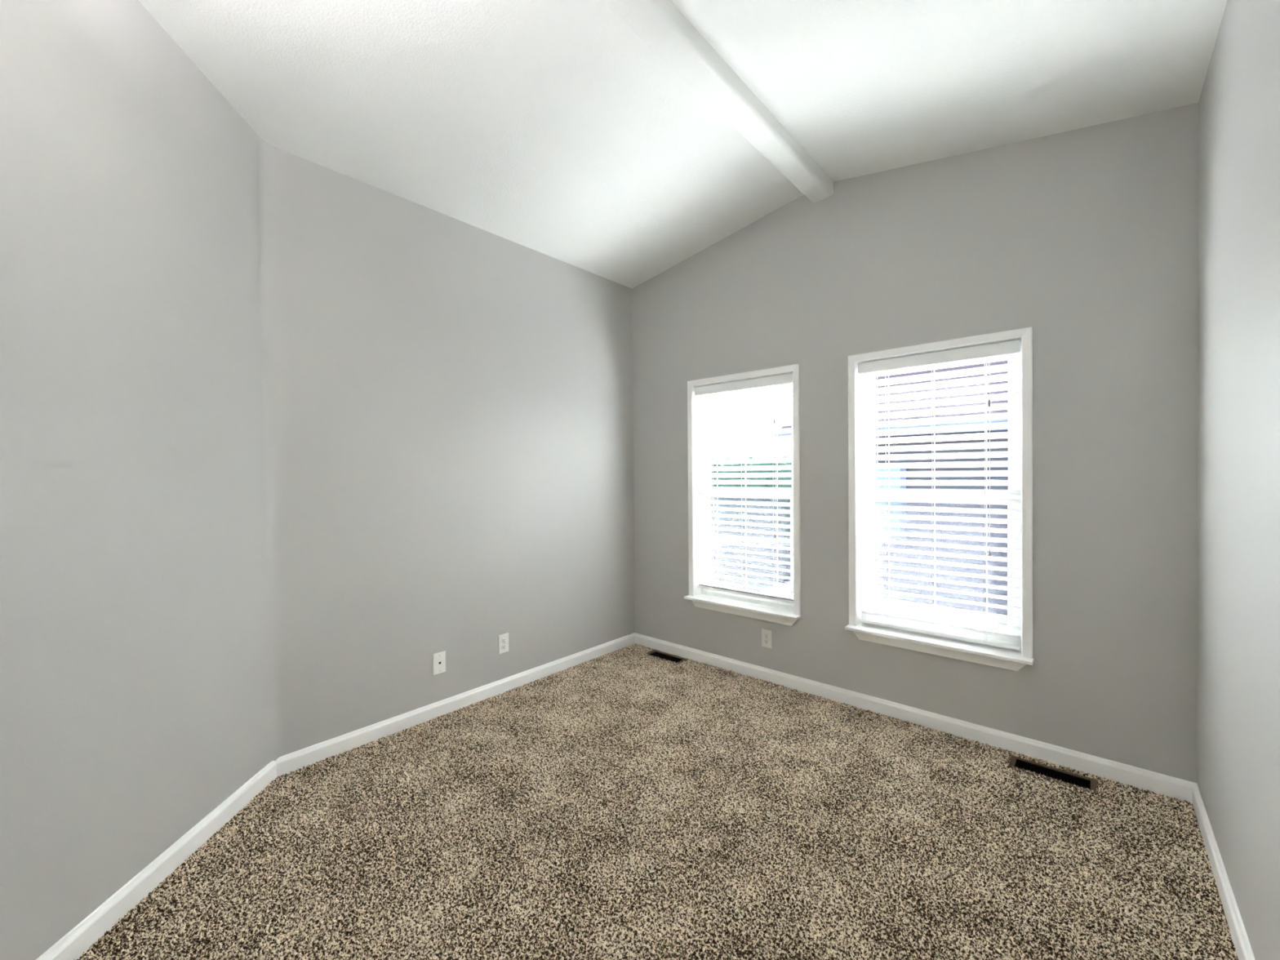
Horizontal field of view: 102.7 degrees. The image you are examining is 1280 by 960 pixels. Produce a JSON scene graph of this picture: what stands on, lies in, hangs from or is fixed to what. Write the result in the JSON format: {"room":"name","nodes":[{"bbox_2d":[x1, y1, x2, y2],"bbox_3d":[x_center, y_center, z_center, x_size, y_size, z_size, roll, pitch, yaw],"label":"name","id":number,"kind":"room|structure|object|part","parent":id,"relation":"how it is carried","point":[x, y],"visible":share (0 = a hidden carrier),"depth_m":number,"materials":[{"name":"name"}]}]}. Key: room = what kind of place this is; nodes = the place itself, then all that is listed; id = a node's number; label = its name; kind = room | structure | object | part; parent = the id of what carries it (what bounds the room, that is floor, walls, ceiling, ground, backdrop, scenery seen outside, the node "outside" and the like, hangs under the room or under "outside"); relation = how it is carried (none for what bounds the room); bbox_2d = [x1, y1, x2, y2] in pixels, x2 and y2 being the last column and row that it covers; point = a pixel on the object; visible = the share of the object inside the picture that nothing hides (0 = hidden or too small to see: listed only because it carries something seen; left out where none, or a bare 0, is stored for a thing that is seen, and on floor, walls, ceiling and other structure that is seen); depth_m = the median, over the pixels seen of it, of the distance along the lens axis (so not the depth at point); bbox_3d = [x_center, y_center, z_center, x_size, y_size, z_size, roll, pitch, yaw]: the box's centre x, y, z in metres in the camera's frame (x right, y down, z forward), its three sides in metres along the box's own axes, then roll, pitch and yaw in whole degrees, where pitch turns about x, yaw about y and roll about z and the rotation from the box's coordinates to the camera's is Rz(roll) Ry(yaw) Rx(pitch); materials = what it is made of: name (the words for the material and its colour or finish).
{"room":"empty bedroom","nodes":[
{"label":"empty bedroom","id":0,"kind":"room"},
{"bbox_2d":[0,0,267,959],"bbox_3d":[-1.578,-0.054,1.257,0.071,3.191,1.965,0,1,-3],"label":"wall","id":1,"kind":"structure","parent":0,"point":[133,682],"depth_m":1.52,"materials":[{"name":"grey paint"}]},
{"bbox_2d":[35,760,276,959],"bbox_3d":[-1.522,1.261,1.256,0.020,0.085,1.936,0,1,-3],"label":"baseboard","id":2,"kind":"structure","parent":1,"relation":"attached to","point":[71,946],"depth_m":1.61,"materials":[{"name":"white paint"}]},
{"bbox_2d":[258,136,634,764],"bbox_3d":[-0.861,0.028,3.095,0.129,2.984,2.360,0,1,42],"label":"wall","id":3,"kind":"structure","parent":0,"point":[448,433],"depth_m":2.71,"materials":[{"name":"grey paint"}]},
{"bbox_2d":[432,650,445,675],"bbox_3d":[-1.089,0.995,2.780,0.007,0.114,0.070,0,1,42],"label":"phone jack","id":4,"kind":"object","parent":3,"relation":"attached to","point":[439,659],"visible":1,"depth_m":2.78,"materials":[{"name":"white plastic"}]},
{"bbox_2d":[275,632,635,776],"bbox_3d":[-0.810,1.240,3.089,0.014,0.085,2.331,0,1,42],"label":"baseboard","id":5,"kind":"structure","parent":3,"relation":"attached to","point":[286,763],"depth_m":2.74,"materials":[{"name":"white paint"}]},
{"bbox_2d":[497,632,508,653],"bbox_3d":[-0.820,0.985,3.082,0.008,0.114,0.070,0,1,42],"label":"wall outlet","id":6,"kind":"object","parent":3,"relation":"attached to","point":[503,638],"visible":1,"depth_m":3.08,"materials":[{"name":"white plastic"}]},
{"bbox_2d":[501,644,506,649],"bbox_3d":[-0.818,1.004,3.080,0.002,0.029,0.034,0,1,42],"label":"receptacle","id":7,"kind":"object","parent":6,"relation":"attached to","point":[504,646],"depth_m":3.08,"materials":[{"name":"white plastic"}]},
{"bbox_2d":[501,637,506,643],"bbox_3d":[-0.818,0.966,3.079,0.002,0.029,0.034,0,1,42],"label":"receptacle","id":8,"kind":"object","parent":6,"relation":"attached to","point":[504,640],"depth_m":3.08,"materials":[{"name":"white plastic"}]},
{"bbox_2d":[74,643,1238,959],"bbox_3d":[-0.161,1.278,1.598,2.985,0.001,3.721,0,1,42],"label":"floor","id":9,"kind":"structure","parent":0,"point":[626,803],"depth_m":1.78,"materials":[{"name":"brown carpet"}]},
{"bbox_2d":[643,649,688,665],"bbox_3d":[0.184,1.359,3.647,0.318,0.196,0.132,0,1,42],"label":"floor vent","id":10,"kind":"object","parent":9,"relation":"in","point":[660,655],"visible":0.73,"depth_m":3.67,"materials":[{"name":"black metal"}]},
{"bbox_2d":[1007,755,1098,795],"bbox_3d":[1.771,1.360,2.201,0.300,0.196,0.128,0,1,42],"label":"floor vent","id":11,"kind":"object","parent":9,"relation":"in","point":[1073,779],"visible":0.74,"depth_m":2.22,"materials":[{"name":"black metal"}]},
{"bbox_2d":[137,0,1226,288],"bbox_3d":[-0.170,-1.625,1.587,3.164,0.415,3.940,0,1,42],"label":"ceiling","id":12,"kind":"structure","parent":0,"point":[552,128],"depth_m":2.05,"materials":[{"name":"white paint"}]},
{"bbox_2d":[601,0,833,203],"bbox_3d":[-0.174,-1.639,1.564,0.122,0.087,3.700,0,1,42],"label":"ceiling beam","id":13,"kind":"structure","parent":12,"relation":"attached to","point":[660,24],"depth_m":2.09,"materials":[{"name":"white paint"}]},
{"bbox_2d":[631,102,1198,782],"bbox_3d":[1.103,-0.100,3.022,3.164,3.211,0.140,0,1,42],"label":"wall","id":14,"kind":"structure","parent":0,"point":[1086,238],"depth_m":2.34,"materials":[{"name":"grey paint"}]},
{"bbox_2d":[684,364,800,626],"bbox_3d":[0.677,0.094,3.359,0.826,1.574,0.206,0,1,42],"label":"window","id":15,"kind":"structure","parent":14,"relation":"in","point":[780,612],"depth_m":3.39,"materials":[{"name":"white paint"}]},
{"bbox_2d":[694,373,793,604],"bbox_3d":[0.675,0.071,3.357,0.726,1.438,0.077,0,1,42],"label":"window blind","id":16,"kind":"object","parent":15,"relation":"attached to","point":[784,379],"visible":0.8,"depth_m":3.34,"materials":[{"name":"white plastic"}]},
{"bbox_3d":[0.517,0.095,3.512,0.003,1.390,0.056,0,1,42],"label":"ladder cord","id":17,"kind":"part","parent":16,"relation":"part of","materials":[{"name":"white fabric"}]},
{"bbox_3d":[0.682,0.095,3.365,0.003,1.390,0.056,0,1,42],"label":"ladder cord","id":18,"kind":"part","parent":16,"relation":"part of","materials":[{"name":"white fabric"}]},
{"bbox_3d":[0.687,0.753,3.371,0.720,0.029,0.051,0,1,42],"label":"rail","id":19,"kind":"part","parent":16,"relation":"part of","materials":[{"name":"white plastic"}]},
{"bbox_3d":[0.837,-0.131,3.169,0.005,0.927,0.002,0,1,42],"label":"lift cord","id":20,"kind":"part","parent":16,"relation":"part of","materials":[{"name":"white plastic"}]},
{"bbox_3d":[0.851,0.095,3.216,0.003,1.390,0.056,0,1,42],"label":"ladder cord","id":21,"kind":"part","parent":16,"relation":"part of","materials":[{"name":"white fabric"}]},
{"bbox_3d":[0.722,0.078,3.410,0.738,1.463,0.062,0,1,42],"label":"frame","id":22,"kind":"part","parent":15,"relation":"part of","materials":[{"name":"white plastic"}]},
{"bbox_3d":[0.716,0.417,3.403,0.686,0.724,0.024,0,1,42],"label":"sash","id":23,"kind":"part","parent":15,"relation":"part of","materials":[{"name":"white plastic"}]},
{"bbox_3d":[0.728,-0.263,3.416,0.686,0.723,0.024,0,1,42],"label":"sash","id":24,"kind":"part","parent":15,"relation":"part of","materials":[{"name":"white plastic"}]},
{"bbox_2d":[761,628,772,648],"bbox_3d":[0.795,0.996,3.213,0.070,0.114,0.008,0,1,42],"label":"wall outlet","id":25,"kind":"object","parent":14,"relation":"attached to","point":[766,634],"visible":1,"depth_m":3.21,"materials":[{"name":"white plastic"}]},
{"bbox_2d":[764,639,768,644],"bbox_3d":[0.794,1.015,3.211,0.034,0.029,0.002,0,1,42],"label":"receptacle","id":26,"kind":"object","parent":25,"relation":"attached to","point":[766,641],"depth_m":3.21,"materials":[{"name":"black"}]},
{"bbox_2d":[764,632,768,638],"bbox_3d":[0.794,0.976,3.211,0.034,0.029,0.002,0,1,42],"label":"receptacle","id":27,"kind":"object","parent":25,"relation":"attached to","point":[766,634],"depth_m":3.21,"materials":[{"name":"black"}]},
{"bbox_2d":[634,632,1196,804],"bbox_3d":[1.062,1.226,2.976,2.964,0.085,0.014,0,1,42],"label":"baseboard","id":28,"kind":"structure","parent":14,"relation":"attached to","point":[1157,783],"depth_m":2.52,"materials":[{"name":"white paint"}]},
{"bbox_2d":[844,326,1033,671],"bbox_3d":[1.504,0.094,2.624,0.826,1.574,0.206,0,1,42],"label":"window","id":29,"kind":"structure","parent":14,"relation":"in","point":[999,657],"depth_m":2.55,"materials":[{"name":"white paint"}]},
{"bbox_2d":[857,339,1021,651],"bbox_3d":[1.502,0.080,2.623,0.726,1.456,0.077,0,1,42],"label":"window blind","id":30,"kind":"object","parent":29,"relation":"attached to","point":[989,350],"visible":1,"depth_m":2.59,"materials":[{"name":"white plastic"}]},
{"bbox_3d":[1.344,0.095,2.777,0.003,1.390,0.056,0,1,42],"label":"ladder cord","id":31,"kind":"part","parent":30,"relation":"part of","materials":[{"name":"white fabric"}]},
{"bbox_3d":[1.509,0.095,2.631,0.003,1.390,0.056,0,1,42],"label":"ladder cord","id":32,"kind":"part","parent":30,"relation":"part of","materials":[{"name":"white fabric"}]},
{"bbox_3d":[1.515,0.793,2.637,0.720,0.029,0.051,0,1,42],"label":"rail","id":33,"kind":"part","parent":30,"relation":"part of","materials":[{"name":"white plastic"}]},
{"bbox_3d":[1.678,0.095,2.481,0.003,1.390,0.056,0,1,42],"label":"ladder cord","id":34,"kind":"part","parent":30,"relation":"part of","materials":[{"name":"white fabric"}]},
{"bbox_3d":[1.664,-0.131,2.435,0.005,0.927,0.002,0,1,42],"label":"lift cord","id":35,"kind":"part","parent":30,"relation":"part of","materials":[{"name":"white fabric"}]},
{"bbox_3d":[1.543,0.417,2.668,0.686,0.724,0.024,0,1,42],"label":"sash","id":36,"kind":"part","parent":29,"relation":"part of","materials":[{"name":"white plastic"}]},
{"bbox_3d":[1.555,-0.262,2.682,0.686,0.723,0.024,0,1,42],"label":"sash","id":37,"kind":"part","parent":29,"relation":"part of","materials":[{"name":"white plastic"}]},
{"bbox_2d":[1196,0,1279,959],"bbox_3d":[0.975,0.047,0.570,0.100,2.962,3.700,0,1,42],"label":"wall","id":38,"kind":"structure","parent":0,"point":[1238,724],"depth_m":1.40,"materials":[{"name":"grey paint"}]},
{"bbox_2d":[1192,783,1255,959],"bbox_3d":[0.941,1.248,0.619,0.014,0.085,3.700,0,1,42],"label":"baseboard","id":39,"kind":"structure","parent":38,"relation":"attached to","point":[1237,931],"depth_m":1.54,"materials":[{"name":"white paint"}]},
{"label":"outside","id":40,"kind":"structure","parent":0,"visible":0},
{"bbox_2d":[709,524,1007,631],"bbox_3d":[15.167,1.870,17.326,55.000,0.300,39.840,0,1,42],"label":"ground","id":41,"kind":"structure","parent":40,"point":[990,619],"depth_m":7.25,"materials":[{"name":"white"}]},
{"bbox_2d":[709,525,791,591],"bbox_3d":[-4.005,1.848,19.532,23.400,0.040,9.600,0,1,42],"label":"lawn","id":42,"kind":"structure","parent":41,"relation":"on","point":[759,535],"depth_m":11.83,"materials":[{"name":"white"}]},
{"bbox_2d":[709,455,791,531],"bbox_3d":[-0.954,0.421,24.423,23.554,2.719,1.833,0,1,42],"label":"hedge","id":43,"kind":"object","parent":41,"relation":"on","point":[776,456],"visible":0.04,"depth_m":18.90,"materials":[{"name":"green plant"}]},
{"bbox_2d":[775,360,1008,614],"bbox_3d":[9.711,-0.360,7.417,12.800,4.420,7.950,0,1,42],"label":"neighbouring house","id":44,"kind":"structure","parent":41,"relation":"on","point":[971,597],"depth_m":7.50,"materials":[{"name":"grey"}]},
{"bbox_3d":[3.598,0.341,8.139,1.000,1.040,0.007,0,1,42],"label":"pane","id":45,"kind":"part","parent":44,"relation":"part of","materials":[{"name":"white glass"}]}
]}

